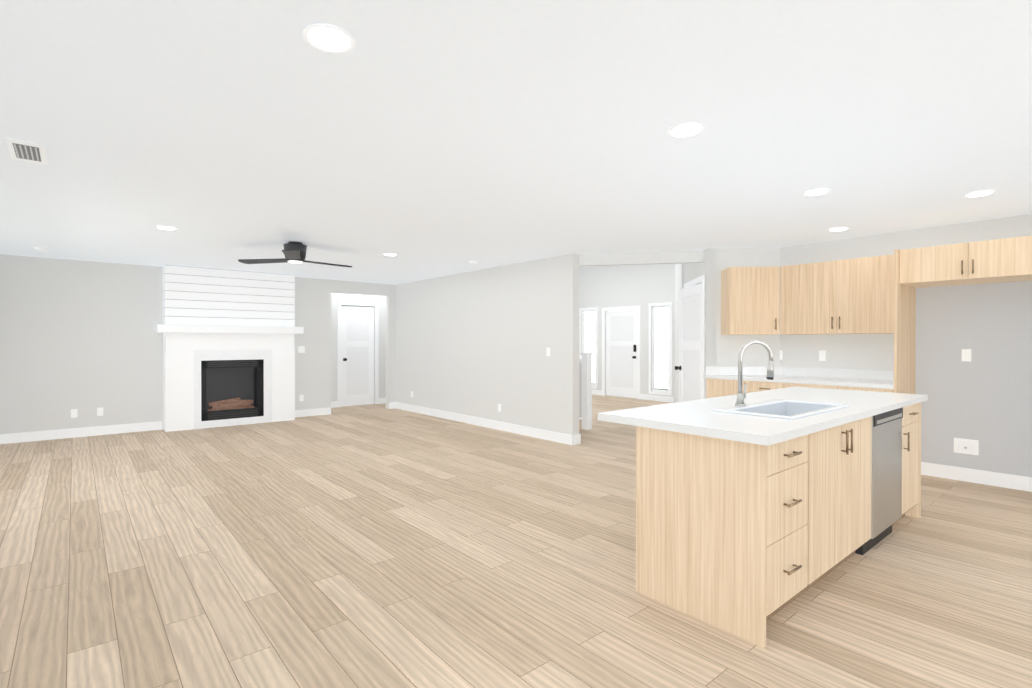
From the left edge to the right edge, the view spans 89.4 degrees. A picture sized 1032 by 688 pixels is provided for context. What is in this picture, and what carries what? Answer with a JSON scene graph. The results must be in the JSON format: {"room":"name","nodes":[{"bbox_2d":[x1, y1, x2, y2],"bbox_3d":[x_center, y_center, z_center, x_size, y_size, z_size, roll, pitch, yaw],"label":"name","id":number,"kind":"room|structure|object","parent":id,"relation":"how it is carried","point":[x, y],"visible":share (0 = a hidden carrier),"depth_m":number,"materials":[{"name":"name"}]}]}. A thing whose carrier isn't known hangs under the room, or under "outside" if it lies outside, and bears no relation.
{"room":"kitchen","nodes":[
{"label":"kitchen","id":0,"kind":"room"},
{"bbox_2d":[0,254,395,433],"bbox_3d":[-2.640,-0.478,10.158,10.890,3.500,0.120,0,0,-40],"label":"wall","id":1,"kind":"structure","parent":0,"point":[84,339],"depth_m":7.34,"materials":[{"name":"paint"}]},
{"bbox_2d":[71,409,76,417],"bbox_3d":[-6.077,0.956,7.175,0.070,0.115,0.006,0,0,-40],"label":"electrical outlet","id":2,"kind":"object","parent":1,"relation":"attached to","point":[73,413],"visible":1,"depth_m":7.17,"materials":[{"name":"white plastic"}]},
{"bbox_2d":[0,421,162,443],"bbox_3d":[-5.971,1.223,7.261,1.750,0.125,0.014,0,0,-40],"label":"baseboard","id":3,"kind":"structure","parent":1,"relation":"attached to","point":[148,426],"depth_m":7.19,"materials":[{"name":"white wood"}]},
{"bbox_2d":[97,407,102,415],"bbox_3d":[-5.863,0.955,7.356,0.070,0.115,0.006,0,0,-40],"label":"electrical outlet","id":4,"kind":"object","parent":1,"relation":"attached to","point":[99,411],"visible":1,"depth_m":7.36,"materials":[{"name":"white plastic"}]},
{"bbox_2d":[299,395,303,400],"bbox_3d":[-3.756,0.946,9.138,0.070,0.115,0.006,0,0,-40],"label":"electrical outlet","id":5,"kind":"object","parent":1,"relation":"attached to","point":[301,397],"visible":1,"depth_m":9.13,"materials":[{"name":"white plastic"}]},
{"bbox_2d":[298,346,304,352],"bbox_3d":[-3.756,0.096,9.134,0.115,0.115,0.006,0,0,-40],"label":"light switch","id":6,"kind":"object","parent":1,"relation":"attached to","point":[301,349],"visible":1,"depth_m":9.13,"materials":[{"name":"white plastic"}]},
{"bbox_2d":[295,405,331,416],"bbox_3d":[-3.631,1.213,9.240,0.720,0.125,0.014,0,0,-40],"label":"baseboard","id":7,"kind":"structure","parent":1,"relation":"attached to","point":[322,411],"depth_m":9.25,"materials":[{"name":"white wood"}]},
{"bbox_2d":[331,293,385,403],"bbox_3d":[-2.828,-0.483,11.178,3.260,3.500,0.120,0,0,-40],"label":"wall","id":8,"kind":"structure","parent":0,"point":[380,300],"depth_m":10.89,"materials":[{"name":"paint"}]},
{"bbox_2d":[331,401,337,407],"bbox_3d":[-3.750,1.208,10.318,0.450,0.125,0.014,0,0,-40],"label":"baseboard","id":9,"kind":"structure","parent":8,"relation":"attached to","point":[334,404],"depth_m":10.42,"materials":[{"name":"white wood"}]},
{"bbox_2d":[341,306,373,406],"bbox_3d":[-3.276,0.245,10.782,0.710,2.040,0.190,0,0,-40],"label":"door leaf","id":10,"kind":"structure","parent":8,"relation":"in","point":[357,355],"depth_m":10.77,"materials":[{"name":"white wood"}]},
{"bbox_2d":[337,301,378,406],"bbox_3d":[-3.241,0.204,10.741,0.880,2.130,0.018,0,0,-40],"label":"door frame","id":11,"kind":"structure","parent":8,"relation":"attached to","point":[340,303],"depth_m":10.70,"materials":[{"name":"white wood"}]},
{"bbox_2d":[379,397,385,403],"bbox_3d":[-2.269,1.202,11.571,1.670,0.125,0.014,0,0,-40],"label":"baseboard","id":12,"kind":"structure","parent":8,"relation":"attached to","point":[381,400],"depth_m":11.08,"materials":[{"name":"white wood"}]},
{"bbox_2d":[396,254,578,434],"bbox_3d":[-0.780,-0.471,8.510,0.120,3.500,4.801,0,0,-40],"label":"wall","id":13,"kind":"structure","parent":0,"point":[476,343],"depth_m":7.83,"materials":[{"name":"paint"}]},
{"bbox_2d":[392,402,575,444],"bbox_3d":[-0.829,1.217,8.467,0.060,0.125,4.814,0,0,-40],"label":"baseboard","id":14,"kind":"structure","parent":13,"relation":"attached to","point":[568,439],"depth_m":7.86,"materials":[{"name":"white wood"}]},
{"bbox_2d":[546,348,549,355],"bbox_3d":[0.431,0.107,6.982,0.006,0.115,0.070,0,0,-40],"label":"switch","id":15,"kind":"object","parent":13,"relation":"attached to","point":[547,351],"visible":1,"depth_m":6.98,"materials":[{"name":"white plastic"}]},
{"bbox_2d":[576,434,580,444],"bbox_3d":[0.593,1.224,6.998,0.014,0.125,0.734,0,0,-40],"label":"baseboard","id":16,"kind":"structure","parent":13,"relation":"attached to","point":[578,437],"depth_m":6.69,"materials":[{"name":"white wood"}]},
{"bbox_2d":[0,394,1031,687],"bbox_3d":[1.390,1.334,5.442,11.000,0.080,14.500,0,0,-40],"label":"floor","id":17,"kind":"structure","parent":0,"point":[368,546],"depth_m":2.94,"materials":[{"name":"beige wood"}]},
{"bbox_2d":[154,265,303,431],"bbox_3d":[-4.470,0.062,8.252,2.030,2.438,0.428,0,0,-40],"label":"fireplace","id":18,"kind":"object","parent":17,"relation":"on","point":[228,350],"visible":1,"depth_m":8.16,"materials":[{"name":"paint"}]},
{"bbox_2d":[579,352,592,429],"bbox_3d":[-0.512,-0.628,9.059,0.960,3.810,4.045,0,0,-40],"label":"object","id":19,"kind":"object","parent":17,"relation":"on","point":[585,390],"visible":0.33,"depth_m":7.81,"materials":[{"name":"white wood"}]},
{"bbox_2d":[703,375,742,397],"bbox_3d":[2.674,0.850,6.290,0.639,0.880,0.480,0,0,-40],"label":"base cabinet","id":20,"kind":"object","parent":17,"relation":"on","point":[714,387],"depth_m":6.12,"materials":[{"name":"brown wood"}]},
{"bbox_2d":[707,371,910,386],"bbox_3d":[3.118,0.392,5.755,0.649,0.040,1.908,0,0,-40],"label":"countertop","id":21,"kind":"structure","parent":20,"relation":"on","point":[726,374],"depth_m":5.48,"materials":[{"name":"white stone"}]},
{"bbox_2d":[743,379,786,392],"bbox_3d":[2.981,0.852,5.927,0.639,0.880,0.470,0,0,-40],"label":"base cabinet","id":22,"kind":"object","parent":17,"relation":"on","point":[753,385],"depth_m":5.75,"materials":[{"name":"brown wood"}]},
{"bbox_2d":[636,400,925,647],"bbox_3d":[1.842,0.863,3.318,2.570,0.880,0.704,0,0,-40],"label":"kitchen island","id":23,"kind":"object","parent":17,"relation":"on","point":[755,511],"depth_m":2.55,"materials":[{"name":"brown wood"}]},
{"bbox_2d":[597,388,927,447],"bbox_3d":[1.771,0.403,3.415,2.650,0.040,0.940,0,0,-40],"label":"island countertop","id":24,"kind":"structure","parent":23,"relation":"on","point":[715,417],"depth_m":2.86,"materials":[{"name":"white stone"}]},
{"bbox_2d":[787,383,834,388],"bbox_3d":[3.284,0.853,5.569,0.639,0.880,0.470,0,0,-40],"label":"base cabinet","id":25,"kind":"object","parent":17,"relation":"on","point":[812,385],"depth_m":5.34,"materials":[{"name":"brown wood"}]},
{"bbox_2d":[835,383,914,393],"bbox_3d":[3.587,0.855,5.210,0.639,0.880,0.468,0,0,-40],"label":"base cabinet","id":26,"kind":"object","parent":17,"relation":"on","point":[910,389],"depth_m":5.01,"materials":[{"name":"brown wood"}]},
{"bbox_2d":[0,0,1031,284],"bbox_3d":[0.344,-1.219,3.956,7.440,0.160,13.440,0,0,-40],"label":"ceiling","id":27,"kind":"structure","parent":0,"point":[428,138],"depth_m":2.73,"materials":[{"name":"paint"}]},
{"bbox_2d":[5,138,46,164],"bbox_3d":[-2.880,-1.129,3.076,0.160,0.010,0.420,0,0,-40],"label":"ceiling vent","id":28,"kind":"object","parent":27,"relation":"in","point":[20,150],"visible":0.96,"depth_m":3.05,"materials":[{"name":"white metal"}]},
{"bbox_2d":[34,247,47,251],"bbox_3d":[-5.714,-1.135,6.271,0.130,0.030,0.130,0,0,-40],"label":"smoke detector","id":29,"kind":"object","parent":27,"relation":"attached to","point":[40,249],"visible":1,"depth_m":6.25,"materials":[{"name":"white plastic"}]},
{"bbox_2d":[155,225,177,229],"bbox_3d":[-3.433,-1.140,5.123,0.184,0.008,0.184,0,0,-40],"label":"recessed light","id":30,"kind":"object","parent":27,"relation":"in","point":[166,227],"visible":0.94,"depth_m":5.10,"materials":[{"name":"white plastic"}]},
{"bbox_2d":[238,241,351,266],"bbox_3d":[-2.392,-1.034,5.944,1.178,0.227,1.236,0,0,-40],"label":"ceiling fan","id":31,"kind":"object","parent":27,"relation":"hanging from","point":[294,252],"visible":1,"depth_m":5.87,"materials":[{"name":"black metal"}]},
{"bbox_2d":[302,23,354,53],"bbox_3d":[-0.691,-1.125,1.928,0.184,0.008,0.184,0,0,-40],"label":"recessed light","id":32,"kind":"object","parent":27,"relation":"in","point":[328,38],"visible":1,"depth_m":1.92,"materials":[{"name":"white plastic"}]},
{"bbox_2d":[383,253,397,255],"bbox_3d":[-1.613,-1.148,6.688,0.184,0.008,0.184,0,0,-40],"label":"recessed light","id":33,"kind":"object","parent":27,"relation":"in","point":[390,254],"visible":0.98,"depth_m":6.67,"materials":[{"name":"white plastic"}]},
{"bbox_2d":[668,123,703,137],"bbox_3d":[0.897,-1.129,2.760,0.184,0.008,0.184,0,0,-40],"label":"recessed light","id":34,"kind":"object","parent":27,"relation":"in","point":[682,130],"visible":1,"depth_m":2.75,"materials":[{"name":"white plastic"}]},
{"bbox_2d":[803,188,830,195],"bbox_3d":[2.249,-1.135,3.904,0.184,0.008,0.184,0,0,-40],"label":"recessed light","id":35,"kind":"object","parent":27,"relation":"in","point":[816,192],"visible":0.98,"depth_m":3.89,"materials":[{"name":"white plastic"}]},
{"bbox_2d":[828,227,849,230],"bbox_3d":[3.207,-1.141,5.186,0.184,0.008,0.184,0,0,-40],"label":"recessed light","id":36,"kind":"object","parent":27,"relation":"in","point":[839,228],"visible":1,"depth_m":5.18,"materials":[{"name":"white plastic"}]},
{"bbox_2d":[963,190,995,196],"bbox_3d":[3.501,-1.135,3.941,0.184,0.008,0.184,0,0,-40],"label":"recessed light","id":37,"kind":"object","parent":27,"relation":"in","point":[979,193],"visible":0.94,"depth_m":3.92,"materials":[{"name":"white plastic"}]},
{"bbox_2d":[579,264,673,396],"bbox_3d":[2.963,-0.486,11.872,0.120,3.500,4.740,0,0,-40],"label":"wall","id":38,"kind":"structure","parent":0,"point":[642,286],"depth_m":12.07,"materials":[{"name":"paint"}]},
{"bbox_2d":[592,389,601,394],"bbox_3d":[1.785,1.195,13.169,0.014,0.125,1.010,0,0,-40],"label":"baseboard","id":39,"kind":"structure","parent":38,"relation":"attached to","point":[595,392],"depth_m":12.91,"materials":[{"name":"white wood"}]},
{"bbox_2d":[606,310,636,398],"bbox_3d":[2.517,0.237,12.388,0.190,2.040,0.930,0,0,-40],"label":"door leaf","id":40,"kind":"structure","parent":38,"relation":"in","point":[621,353],"depth_m":12.38,"materials":[{"name":"white wood"}]},
{"bbox_2d":[579,302,671,398],"bbox_3d":[2.521,0.176,12.346,0.088,2.170,2.710,0,0,-40],"label":"door frame","id":41,"kind":"structure","parent":38,"relation":"attached to","point":[654,306],"depth_m":11.94,"materials":[{"name":"white wood"}]},
{"bbox_2d":[640,394,673,402],"bbox_3d":[3.322,1.203,11.352,0.014,0.125,1.510,0,0,-40],"label":"baseboard","id":42,"kind":"structure","parent":38,"relation":"attached to","point":[642,396],"depth_m":11.58,"materials":[{"name":"white wood"}]},
{"bbox_2d":[579,250,702,266],"bbox_3d":[1.571,-1.612,6.617,1.517,1.200,0.120,0,0,12],"label":"wall","id":43,"kind":"structure","parent":0,"point":[650,258],"depth_m":6.56,"materials":[{"name":"paint"}]},
{"bbox_2d":[674,264,674,402],"bbox_3d":[3.525,-0.480,10.435,1.120,3.500,0.120,0,0,-40],"label":"wall","id":44,"kind":"structure","parent":0,"point":[674,333],"depth_m":10.11,"materials":[{"name":"paint"}]},
{"bbox_2d":[675,264,681,402],"bbox_3d":[2.857,-0.472,8.902,0.120,3.500,2.540,0,0,14],"label":"wall","id":45,"kind":"structure","parent":0,"point":[678,276],"depth_m":9.48,"materials":[{"name":"paint"}]},
{"bbox_2d":[682,248,715,396],"bbox_3d":[2.403,-0.463,6.905,0.120,3.500,1.250,0,0,5],"label":"wall","id":46,"kind":"structure","parent":0,"point":[692,271],"depth_m":6.29,"materials":[{"name":"paint"}]},
{"bbox_2d":[675,284,700,401],"bbox_3d":[2.320,0.263,6.873,0.565,2.040,0.697,0,0,-40],"label":"door leaf","id":47,"kind":"structure","parent":46,"relation":"in","point":[689,367],"depth_m":6.88,"materials":[{"name":"white wood"}]},
{"bbox_2d":[684,275,703,398],"bbox_3d":[2.330,0.222,6.859,0.018,2.130,0.980,0,0,5],"label":"door frame","id":48,"kind":"structure","parent":46,"relation":"attached to","point":[695,281],"depth_m":6.38,"materials":[{"name":"white wood"}]},
{"bbox_2d":[703,247,780,398],"bbox_3d":[2.726,-0.460,6.311,0.863,3.500,0.120,0,0,5],"label":"wall","id":49,"kind":"structure","parent":0,"point":[727,348],"depth_m":6.26,"materials":[{"name":"paint"}]},
{"bbox_2d":[721,268,726,334],"bbox_3d":[2.723,-0.494,6.093,0.597,0.770,0.598,0,0,-40],"label":"upper cabinet","id":50,"kind":"object","parent":49,"relation":"attached to","point":[723,272],"depth_m":6.13,"materials":[{"name":"brown wood"}]},
{"bbox_2d":[727,267,778,334],"bbox_3d":[2.710,-0.493,5.936,0.398,0.766,0.397,0,0,-40],"label":"upper cabinet","id":51,"kind":"object","parent":49,"relation":"attached to","point":[752,292],"depth_m":5.93,"materials":[{"name":"brown wood"}]},
{"bbox_2d":[733,400,788,411],"bbox_3d":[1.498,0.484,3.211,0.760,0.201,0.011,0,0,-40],"label":"sink","id":52,"kind":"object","parent":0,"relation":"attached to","point":[760,407],"depth_m":3.22,"materials":[{"name":"white ceramic"}]},
{"bbox_2d":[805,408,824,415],"bbox_3d":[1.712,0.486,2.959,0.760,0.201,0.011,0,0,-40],"label":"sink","id":53,"kind":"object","parent":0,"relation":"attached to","point":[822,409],"depth_m":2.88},
{"bbox_2d":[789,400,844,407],"bbox_3d":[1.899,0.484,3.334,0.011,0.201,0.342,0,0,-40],"label":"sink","id":54,"kind":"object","parent":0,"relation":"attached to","point":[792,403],"depth_m":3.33,"materials":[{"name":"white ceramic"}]},
{"bbox_2d":[780,214,1031,393],"bbox_3d":[5.322,-0.448,3.743,0.120,3.500,6.680,0,0,-40],"label":"wall","id":55,"kind":"structure","parent":0,"point":[862,351],"depth_m":5.56,"materials":[{"name":"paint"}]},
{"bbox_2d":[819,351,825,360],"bbox_3d":[3.446,0.132,5.865,0.006,0.115,0.070,0,0,-40],"label":"electrical outlet","id":56,"kind":"object","parent":55,"relation":"attached to","point":[822,355],"visible":1,"depth_m":5.86,"materials":[{"name":"white plastic"}]},
{"bbox_2d":[780,251,914,334],"bbox_3d":[3.483,-0.492,5.568,0.329,0.770,1.158,0,0,-40],"label":"upper cabinet","id":57,"kind":"object","parent":55,"relation":"attached to","point":[872,295],"depth_m":5.39,"materials":[{"name":"brown wood"}]},
{"bbox_2d":[783,367,914,382],"bbox_3d":[3.570,0.323,5.711,0.015,0.100,1.258,0,0,-40],"label":"backsplash","id":58,"kind":"structure","parent":55,"relation":"attached to","point":[828,373],"depth_m":5.64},
{"bbox_2d":[895,235,1031,290],"bbox_3d":[4.091,-0.715,4.654,0.579,0.315,0.978,0,0,-40],"label":"upper cabinet","id":59,"kind":"object","parent":55,"relation":"attached to","point":[1005,259],"depth_m":4.50,"materials":[{"name":"brown wood"}]},
{"bbox_2d":[916,281,1031,476],"bbox_3d":[4.312,0.307,4.844,0.002,1.729,0.978,0,0,-40],"label":"wall","id":60,"kind":"structure","parent":0,"point":[983,396],"depth_m":4.86,"materials":[{"name":"paint"}]},
{"bbox_2d":[962,349,970,360],"bbox_3d":[4.247,0.106,4.918,0.006,0.115,0.070,0,0,-40],"label":"outlet","id":61,"kind":"object","parent":60,"relation":"attached to","point":[966,354],"visible":1,"depth_m":4.92,"materials":[{"name":"white plastic"}]},
{"bbox_2d":[954,438,978,454],"bbox_3d":[4.237,0.966,4.915,0.030,0.140,0.180,0,0,-40],"label":"outlet box","id":62,"kind":"object","parent":60,"relation":"attached to","point":[967,446],"visible":1,"depth_m":4.92,"materials":[{"name":"white plastic"}]},
{"bbox_2d":[921,462,1031,491],"bbox_3d":[4.309,1.234,4.844,0.014,0.125,0.979,0,0,-40],"label":"baseboard","id":63,"kind":"structure","parent":60,"relation":"attached to","point":[1017,482],"depth_m":4.85,"materials":[{"name":"white wood"}]},
{"label":"outside","id":64,"kind":"structure","parent":0,"visible":0},
{"bbox_2d":[584,307,668,388],"bbox_3d":[3.028,-1.350,12.643,0.020,4.780,6.000,0,0,-40],"label":"window","id":65,"kind":"structure","parent":64,"point":[661,348],"depth_m":12.26,"materials":[{"name":"white glass"}]}
]}

